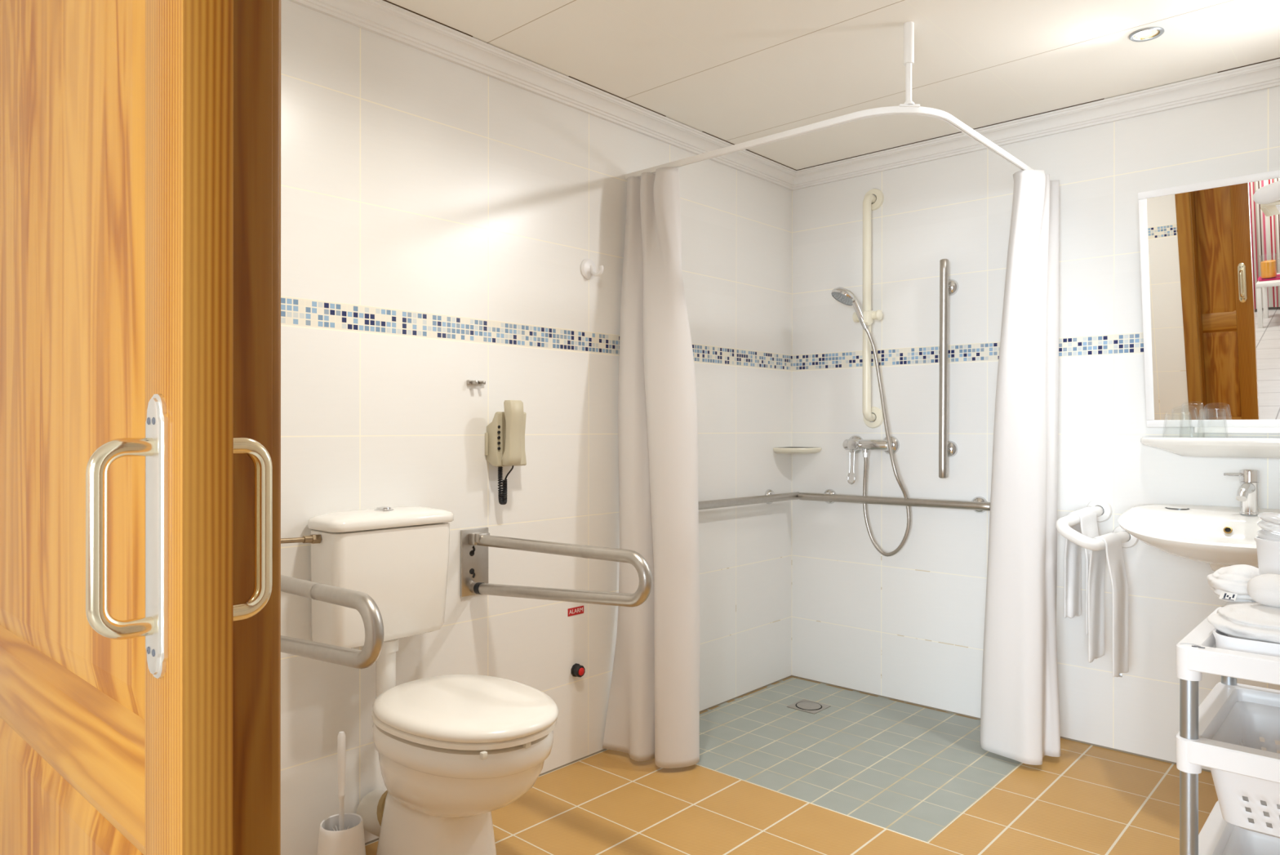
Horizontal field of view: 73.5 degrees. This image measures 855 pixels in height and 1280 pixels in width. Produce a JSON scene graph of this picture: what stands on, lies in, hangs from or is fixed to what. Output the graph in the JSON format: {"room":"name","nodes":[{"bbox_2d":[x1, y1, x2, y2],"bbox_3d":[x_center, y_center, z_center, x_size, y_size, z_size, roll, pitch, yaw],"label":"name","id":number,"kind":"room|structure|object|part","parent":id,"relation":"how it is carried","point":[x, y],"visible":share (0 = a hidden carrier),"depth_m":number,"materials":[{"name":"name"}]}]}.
{"room":"accessible bathroom","nodes":[
{"label":"accessible bathroom","id":0,"kind":"room"},
{"bbox_2d":[280,0,791,854],"bbox_3d":[-0.334,-0.006,2.902,0.120,2.505,3.180,0,0,42],"label":"wall","id":1,"kind":"structure","parent":0,"point":[440,218],"depth_m":2.65,"materials":[{"name":"tile"}]},
{"bbox_2d":[280,533,321,543],"bbox_3d":[-0.916,0.279,2.078,0.285,0.027,0.067,0,0,-35],"label":"supply pipe","id":2,"kind":"object","parent":1,"relation":"attached to","point":[315,538],"visible":0.46,"depth_m":2.14,"materials":[{"name":"gold metal"}]},
{"bbox_2d":[280,574,384,668],"bbox_3d":[-0.744,0.410,1.822,0.727,0.201,0.100,0,0,42],"label":"grab bar","id":3,"kind":"object","parent":1,"relation":"attached to","point":[370,612],"visible":0.39,"depth_m":1.65,"materials":[{"name":"metal"}]},
{"bbox_2d":[466,379,485,385],"bbox_3d":[-0.492,-0.137,2.614,0.035,0.014,0.064,0,0,42],"label":"double hook","id":4,"kind":"object","parent":1,"relation":"attached to","point":[468,381],"visible":1,"depth_m":2.60,"materials":[{"name":"metal"}]},
{"bbox_3d":[-0.509,-0.137,2.612,0.013,0.014,0.038,0,0,42],"label":"plate","id":5,"kind":"part","parent":4,"relation":"part of","materials":[{"name":"metal"}]},
{"bbox_2d":[484,400,526,504],"bbox_3d":[-0.399,0.078,2.659,0.112,0.321,0.120,0,0,42],"label":"wall telephone","id":6,"kind":"object","parent":1,"relation":"attached to","point":[504,437],"visible":1,"depth_m":2.62,"materials":[{"name":"beige plastic"}]},
{"bbox_3d":[-0.474,0.051,2.650,0.012,0.070,0.006,0,0,42],"label":"wall plate","id":7,"kind":"part","parent":6,"relation":"part of","materials":[{"name":"beige plastic"}]},
{"bbox_3d":[-0.412,0.176,2.650,0.056,0.125,0.027,0,0,11],"label":"cord","id":8,"kind":"part","parent":6,"relation":"part of","materials":[{"name":"black plastic"}]},
{"bbox_2d":[288,0,796,190],"bbox_3d":[-0.264,-1.123,2.842,0.061,0.066,2.935,0,0,42],"label":"trim","id":9,"kind":"structure","parent":1,"relation":"attached to","point":[380,17],"depth_m":2.74,"materials":[{"name":"paint"}]},
{"bbox_2d":[460,527,652,607],"bbox_3d":[-0.239,0.410,2.377,0.727,0.201,0.100,0,0,42],"label":"grab bar","id":10,"kind":"object","parent":1,"relation":"attached to","point":[475,542],"visible":1,"depth_m":2.39,"materials":[{"name":"metal"}]},
{"bbox_2d":[469,582,477,593],"bbox_3d":[-0.495,0.487,2.603,0.028,0.034,0.033,0,0,42],"label":"socket","id":11,"kind":"object","parent":10,"relation":"attached to","point":[473,585],"depth_m":2.59,"materials":[{"name":"metal"}]},
{"bbox_3d":[-0.505,0.409,2.619,0.008,0.201,0.100,0,0,42],"label":"plate","id":12,"kind":"part","parent":10,"relation":"part of","materials":[{"name":"metal"}]},
{"bbox_2d":[568,605,583,616],"bbox_3d":[-0.220,0.629,2.939,0.002,0.026,0.074,0,0,42],"label":"sign","id":13,"kind":"object","parent":1,"relation":"attached to","point":[577,610],"visible":1,"depth_m":2.94,"materials":[{"name":"red plastic"}]},
{"bbox_2d":[570,662,585,676],"bbox_3d":[-0.209,0.831,2.929,0.032,0.046,0.044,0,0,42],"label":"button","id":14,"kind":"object","parent":1,"relation":"attached to","point":[577,670],"visible":1,"depth_m":2.92,"materials":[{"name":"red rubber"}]},
{"bbox_2d":[580,258,604,279],"bbox_3d":[-0.158,-0.550,2.959,0.063,0.072,0.072,0,0,42],"label":"robe hook","id":15,"kind":"object","parent":1,"relation":"attached to","point":[588,268],"visible":1,"depth_m":2.96,"materials":[{"name":"white plastic"}]},
{"bbox_2d":[697,488,799,509],"bbox_3d":[0.385,0.306,3.549,0.074,0.069,0.943,0,0,42],"label":"grab bar","id":16,"kind":"object","parent":1,"relation":"attached to","point":[770,496],"visible":0.56,"depth_m":3.58,"materials":[{"name":"metal"}]},
{"bbox_2d":[364,675,1217,854],"bbox_3d":[0.638,1.197,1.937,2.620,0.101,3.060,0,0,42],"label":"floor","id":17,"kind":"structure","parent":0,"point":[1087,799],"depth_m":2.68,"materials":[{"name":"tile"}]},
{"bbox_2d":[317,730,365,854],"bbox_3d":[-0.742,0.950,2.133,0.126,0.390,0.126,0,0,42],"label":"toilet brush","id":18,"kind":"object","parent":17,"relation":"on","point":[340,833],"visible":1,"depth_m":2.12,"materials":[{"name":"white plastic"}]},
{"bbox_3d":[-0.742,0.901,2.133,0.020,0.291,0.020,0,0,42],"label":"handle","id":19,"kind":"part","parent":18,"relation":"part of","materials":[{"name":"white plastic"}]},
{"bbox_2d":[307,506,558,854],"bbox_3d":[-0.490,0.679,2.151,0.654,0.934,0.413,0,0,42],"label":"toilet","id":20,"kind":"object","parent":17,"relation":"on","point":[454,750],"visible":0.98,"depth_m":2.12,"materials":[{"name":"ceramic"}]},
{"bbox_3d":[-0.688,0.245,2.300,0.160,0.047,0.366,0,0,42],"label":"cistern lid","id":21,"kind":"part","parent":20,"relation":"part of","materials":[{"name":"ceramic"}]},
{"bbox_3d":[-0.444,0.935,2.126,0.524,0.422,0.374,0,0,42],"label":"bowl","id":22,"kind":"part","parent":20,"relation":"part of","materials":[{"name":"ceramic"}]},
{"bbox_3d":[-0.429,0.705,2.113,0.503,0.016,0.384,0,0,42],"label":"seat","id":23,"kind":"part","parent":20,"relation":"part of","materials":[{"name":"plastic"}]},
{"bbox_3d":[-0.425,0.680,2.109,0.502,0.030,0.388,0,0,42],"label":"lid","id":24,"kind":"part","parent":20,"relation":"part of","materials":[{"name":"plastic"}]},
{"bbox_2d":[786,698,831,714],"bbox_3d":[0.693,1.143,3.519,0.130,0.006,0.130,0,0,42],"label":"floor drain","id":25,"kind":"object","parent":17,"relation":"on","point":[806,705],"visible":1,"depth_m":3.51,"materials":[{"name":"metal"}]},
{"bbox_2d":[695,762,1022,843],"bbox_3d":[0.747,1.156,3.158,1.138,0.022,1.108,0,0,42],"label":"trim","id":26,"kind":"structure","parent":17,"relation":"on","point":[944,828],"depth_m":2.60,"materials":[{"name":"beige plastic"}]},
{"bbox_2d":[1176,606,1279,854],"bbox_3d":[1.412,0.787,1.819,0.386,0.722,0.541,0,0,42],"label":"trolley","id":27,"kind":"object","parent":17,"relation":"on","point":[1222,734],"visible":0.89,"depth_m":1.74,"materials":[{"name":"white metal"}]},
{"bbox_2d":[1176,606,1279,684],"bbox_3d":[1.412,0.478,1.819,0.386,0.067,0.541,0,0,42],"label":"tray","id":28,"kind":"object","parent":27,"relation":"on","point":[1220,655],"depth_m":1.71,"materials":[{"name":"white plastic"}]},
{"bbox_2d":[1207,601,1279,644],"bbox_3d":[1.388,0.418,1.783,0.341,0.092,0.318,0,0,42],"label":"folded towel","id":29,"kind":"object","parent":27,"relation":"on","point":[1250,620],"visible":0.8,"depth_m":1.76,"materials":[{"name":"white fabric"}]},
{"bbox_2d":[1206,564,1260,602],"bbox_3d":[1.372,0.355,1.952,0.127,0.083,0.179,0,0,26],"label":"towel","id":30,"kind":"object","parent":29,"relation":"on","point":[1229,584],"visible":0.59,"depth_m":1.91,"materials":[{"name":"fabric"}]},
{"bbox_2d":[1222,592,1235,600],"bbox_3d":[1.304,0.375,1.899,0.010,0.012,0.024,0,0,-33],"label":"print","id":31,"kind":"object","parent":30,"relation":"on","point":[1226,596],"depth_m":1.90},
{"bbox_2d":[1247,573,1279,607],"bbox_3d":[1.360,0.344,1.754,0.092,0.073,0.190,0,0,-40],"label":"rolled towel","id":32,"kind":"object","parent":29,"relation":"on","point":[1264,588],"visible":1,"depth_m":1.78,"materials":[{"name":"white fabric"}]},
{"bbox_2d":[1254,511,1279,574],"bbox_3d":[1.430,0.283,1.885,0.130,0.190,0.142,0,0,42],"label":"bucket","id":33,"kind":"object","parent":32,"relation":"on","point":[1268,540],"visible":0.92,"depth_m":1.87,"materials":[{"name":"plastic"}]},
{"bbox_2d":[1209,701,1279,838],"bbox_3d":[1.412,0.738,1.819,0.299,0.152,0.454,0,0,42],"label":"basket","id":34,"kind":"object","parent":27,"relation":"on","point":[1251,803],"depth_m":1.75,"materials":[{"name":"white plastic"}]},
{"bbox_2d":[1213,627,1279,657],"bbox_3d":[1.415,0.447,1.823,0.284,0.044,0.419,0,0,42],"label":"tray","id":35,"kind":"object","parent":27,"relation":"on","point":[1220,639],"depth_m":1.73,"materials":[{"name":"white plastic"}]},
{"bbox_2d":[1221,825,1279,854],"bbox_3d":[1.411,1.030,1.819,0.299,0.152,0.454,0,0,42],"label":"basket","id":36,"kind":"object","parent":27,"relation":"on","point":[1238,841],"depth_m":2.04,"materials":[{"name":"white plastic"}]},
{"bbox_2d":[382,0,1279,170],"bbox_3d":[0.649,-1.207,1.944,2.620,0.100,3.035,0,0,42],"label":"ceiling","id":37,"kind":"structure","parent":0,"point":[734,72],"depth_m":2.66,"materials":[{"name":"white paint"}]},
{"bbox_2d":[625,21,1033,179],"bbox_3d":[0.755,-1.029,2.807,1.585,0.258,0.727,0,0,-3],"label":"rail","id":38,"kind":"object","parent":37,"relation":"hanging from","point":[908,107],"visible":0.96,"depth_m":2.58,"materials":[{"name":"white metal"}]},
{"bbox_2d":[602,166,700,768],"bbox_3d":[0.049,0.114,2.965,0.334,2.028,0.178,0,0,42],"label":"shower curtain","id":39,"kind":"object","parent":38,"relation":"hanging from","point":[653,708],"visible":0.98,"depth_m":2.92,"materials":[{"name":"fabric"}]},
{"bbox_3d":[0.771,-0.988,2.461,0.018,0.130,0.018,0,0,42],"label":"drop rod","id":40,"kind":"part","parent":38,"relation":"part of","materials":[{"name":"white metal"}]},
{"bbox_2d":[979,169,1060,764],"bbox_3d":[1.397,0.113,3.003,0.364,2.026,0.218,0,0,-22],"label":"shower curtain","id":41,"kind":"object","parent":38,"relation":"hanging from","point":[1020,715],"visible":0.99,"depth_m":2.95,"materials":[{"name":"fabric"}]},
{"bbox_2d":[1128,26,1164,41],"bbox_3d":[1.488,-1.169,2.520,0.090,0.036,0.090,0,0,42],"label":"recessed light","id":42,"kind":"object","parent":37,"relation":"in","point":[1161,30],"visible":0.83,"depth_m":2.52,"materials":[{"name":"grey metal"}]},
{"bbox_3d":[1.488,-1.158,2.520,0.052,0.005,0.052,0,0,42],"label":"bulb","id":43,"kind":"part","parent":42,"relation":"part of","materials":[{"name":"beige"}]},
{"bbox_2d":[791,85,1279,772],"bbox_3d":[1.709,-0.005,3.112,2.620,2.505,0.120,0,0,42],"label":"wall","id":44,"kind":"structure","parent":0,"point":[907,625],"depth_m":3.40,"materials":[{"name":"tile"}]},
{"bbox_2d":[773,447,821,453],"bbox_3d":[0.705,0.103,3.836,0.159,0.026,0.159,0,0,42],"label":"soap shelf","id":45,"kind":"object","parent":44,"relation":"attached to","point":[778,450],"visible":1,"depth_m":3.80,"materials":[{"name":"beige plastic"}]},
{"bbox_2d":[852,188,884,427],"bbox_3d":[0.968,-0.509,3.628,0.124,1.024,0.114,0,0,42],"label":"slide bar","id":46,"kind":"object","parent":44,"relation":"attached to","point":[869,315],"visible":0.98,"depth_m":3.62,"materials":[{"name":"beige plastic"}]},
{"bbox_2d":[831,287,868,329],"bbox_3d":[0.877,-0.500,3.610,0.152,0.182,0.103,0,0,42],"label":"shower","id":47,"kind":"object","parent":46,"relation":"on","point":[842,295],"visible":1,"depth_m":3.59,"materials":[{"name":"silver metal"}]},
{"bbox_3d":[0.912,-0.494,3.606,0.098,0.170,0.029,0,0,25],"label":"handle","id":48,"kind":"part","parent":47,"relation":"part of","materials":[{"name":"silver metal"}]},
{"bbox_3d":[0.975,-0.509,3.645,0.035,0.967,0.080,0,0,42],"label":"rail","id":49,"kind":"part","parent":46,"relation":"part of","materials":[{"name":"beige plastic"}]},
{"bbox_2d":[842,435,899,484],"bbox_3d":[0.961,0.137,3.634,0.241,0.207,0.114,0,0,42],"label":"shower mixer","id":50,"kind":"object","parent":44,"relation":"attached to","point":[855,444],"visible":0.95,"depth_m":3.62,"materials":[{"name":"silver metal"}]},
{"bbox_3d":[0.896,0.163,3.627,0.038,0.156,0.016,0,0,42],"label":"lever","id":51,"kind":"part","parent":50,"relation":"part of","materials":[{"name":"silver metal"}]},
{"bbox_2d":[862,448,868,453],"bbox_3d":[0.955,0.099,3.628,0.027,0.015,0.027,0,0,42],"label":"outlet","id":52,"kind":"object","parent":50,"relation":"attached to","point":[866,451],"depth_m":3.62,"materials":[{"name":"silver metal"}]},
{"bbox_2d":[862,328,911,556],"bbox_3d":[1.013,0.061,3.563,0.215,0.955,0.066,0,0,42],"label":"shower hose","id":53,"kind":"object","parent":50,"relation":"attached to","point":[865,455],"visible":1,"depth_m":3.57,"materials":[{"name":"metal"}]},
{"bbox_2d":[798,488,990,512],"bbox_3d":[1.046,0.305,3.584,0.853,0.070,0.074,0,0,42],"label":"grab bar","id":54,"kind":"object","parent":44,"relation":"attached to","point":[978,504],"visible":0.94,"depth_m":3.52,"materials":[{"name":"metal"}]},
{"bbox_2d":[938,258,959,478],"bbox_3d":[1.222,-0.233,3.421,0.068,0.869,0.078,0,0,42],"label":"grab bar","id":55,"kind":"object","parent":44,"relation":"attached to","point":[948,286],"visible":1,"depth_m":3.39,"materials":[{"name":"metal"}]},
{"bbox_3d":[1.206,-0.233,3.405,0.036,0.869,0.033,0,0,42],"label":"rail","id":56,"kind":"part","parent":55,"relation":"part of","materials":[{"name":"metal"}]},
{"bbox_2d":[791,58,1279,191],"bbox_3d":[1.649,-1.121,3.045,2.620,0.066,0.061,0,0,42],"label":"trim","id":57,"kind":"structure","parent":44,"relation":"attached to","point":[1264,75],"depth_m":3.13,"materials":[{"name":"paint"}]},
{"bbox_2d":[1055,498,1138,551],"bbox_3d":[1.566,0.340,2.950,0.332,0.168,0.169,0,0,-42],"label":"towel rail","id":58,"kind":"object","parent":44,"relation":"attached to","point":[1104,509],"visible":0.85,"depth_m":2.94,"materials":[{"name":"white plastic"}]},
{"bbox_2d":[1063,506,1098,635],"bbox_3d":[1.556,0.500,3.006,0.139,0.437,0.105,0,0,-37],"label":"hand towel","id":59,"kind":"object","parent":58,"relation":"hanging from","point":[1087,526],"visible":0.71,"depth_m":3.02,"materials":[{"name":"white fabric"}]},
{"bbox_2d":[1087,532,1128,676],"bbox_3d":[1.583,0.594,2.900,0.106,0.466,0.157,0,0,42],"label":"hand towel","id":60,"kind":"object","parent":58,"relation":"hanging from","point":[1113,552],"visible":0.97,"depth_m":2.89,"materials":[{"name":"white fabric"}]},
{"bbox_2d":[1118,504,1279,571],"bbox_3d":[1.801,0.359,2.572,0.670,0.199,0.555,0,0,42],"label":"washbasin","id":61,"kind":"object","parent":44,"relation":"attached to","point":[1218,536],"visible":0.91,"depth_m":2.70,"materials":[{"name":"ceramic"}]},
{"bbox_2d":[1164,506,1189,510],"bbox_3d":[1.792,0.271,2.861,0.072,0.006,0.040,0,0,42],"label":"soap dish","id":62,"kind":"object","parent":61,"relation":"on","point":[1165,507],"visible":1,"depth_m":2.85,"materials":[{"name":"silver metal"}]},
{"bbox_2d":[1223,469,1259,514],"bbox_3d":[1.881,0.202,2.690,0.142,0.140,0.077,0,0,-37],"label":"tap","id":63,"kind":"object","parent":61,"relation":"on","point":[1247,493],"visible":0.99,"depth_m":2.68,"materials":[{"name":"silver metal"}]},
{"bbox_3d":[1.876,0.148,2.706,0.065,0.012,0.012,0,0,-3],"label":"lever","id":64,"kind":"part","parent":63,"relation":"part of","materials":[{"name":"silver metal"}]},
{"bbox_3d":[1.883,0.199,2.665,0.036,0.059,0.115,0,0,45],"label":"spout","id":65,"kind":"part","parent":63,"relation":"part of","materials":[{"name":"silver metal"}]},
{"bbox_2d":[1137,169,1279,433],"bbox_3d":[1.936,-0.384,2.720,0.600,0.805,0.155,0,0,42],"label":"wall mirror","id":66,"kind":"object","parent":44,"relation":"attached to","point":[1210,254],"visible":1,"depth_m":2.78,"materials":[{"name":"white mirror"}]},
{"bbox_2d":[1140,436,1279,457],"bbox_3d":[1.937,0.065,2.721,0.640,0.063,0.147,0,0,42],"label":"wall shelf","id":67,"kind":"object","parent":44,"relation":"attached to","point":[1254,447],"visible":1,"depth_m":2.75,"materials":[{"name":"ceramic"}]},
{"bbox_2d":[1253,180,1279,216],"bbox_3d":[1.947,-0.682,2.464,0.298,0.070,0.519,0,0,42],"label":"lamp","id":68,"kind":"object","parent":44,"relation":"attached to","point":[1268,196],"visible":1,"depth_m":2.51,"materials":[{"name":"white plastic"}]},
{"bbox_3d":[1.858,-0.687,2.375,0.054,0.060,0.362,0,0,-6],"label":"lamp shade","id":69,"kind":"part","parent":68,"relation":"part of","materials":[{"name":"white plastic"}]},
{"bbox_3d":[-0.348,-0.030,0.851,2.620,2.355,0.125,0,0,42],"label":"wall","id":70,"kind":"structure","parent":0,"visible":0},
{"bbox_2d":[0,0,272,854],"bbox_3d":[-0.720,0.131,1.043,0.972,2.008,0.152,0,0,42],"label":"door","id":71,"kind":"structure","parent":70,"relation":"in","point":[118,445],"depth_m":0.81,"materials":[{"name":"brown wood"}]},
{"bbox_3d":[-0.720,0.660,1.043,0.812,0.589,0.033,0,0,42],"label":"panel","id":72,"kind":"part","parent":71,"relation":"part of","materials":[{"name":"brown wood"}]},
{"bbox_3d":[-0.727,0.385,1.035,0.796,0.026,0.019,0,0,42],"label":"moulding","id":73,"kind":"part","parent":71,"relation":"part of","materials":[{"name":"brown wood"}]},
{"bbox_3d":[-0.724,0.329,1.046,0.806,0.089,0.040,0,0,42],"label":"rail","id":74,"kind":"part","parent":71,"relation":"part of","materials":[{"name":"brown wood"}]},
{"bbox_3d":[-0.719,-0.249,1.043,0.812,1.084,0.033,0,0,42],"label":"panel","id":75,"kind":"part","parent":71,"relation":"part of","materials":[{"name":"brown wood"}]},
{"bbox_3d":[-0.727,0.274,1.035,0.796,0.026,0.019,0,0,42],"label":"moulding","id":76,"kind":"part","parent":71,"relation":"part of","materials":[{"name":"brown wood"}]},
{"bbox_3d":[-0.413,0.092,0.732,0.039,0.242,0.008,0,0,42],"label":"handle","id":77,"kind":"part","parent":71,"relation":"part of","materials":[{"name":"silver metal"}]},
{"bbox_2d":[232,0,280,854],"bbox_3d":[-0.050,0.088,0.592,1.308,2.119,0.144,0,0,42],"label":"door frame","id":78,"kind":"structure","parent":70,"relation":"attached to","point":[256,739],"depth_m":1.01,"materials":[{"name":"brown wood"}]},
{"bbox_3d":[-0.464,0.092,1.053,0.075,2.110,0.019,0,0,42],"label":"casing","id":79,"kind":"part","parent":78,"relation":"part of","materials":[{"name":"brown wood"}]}
]}

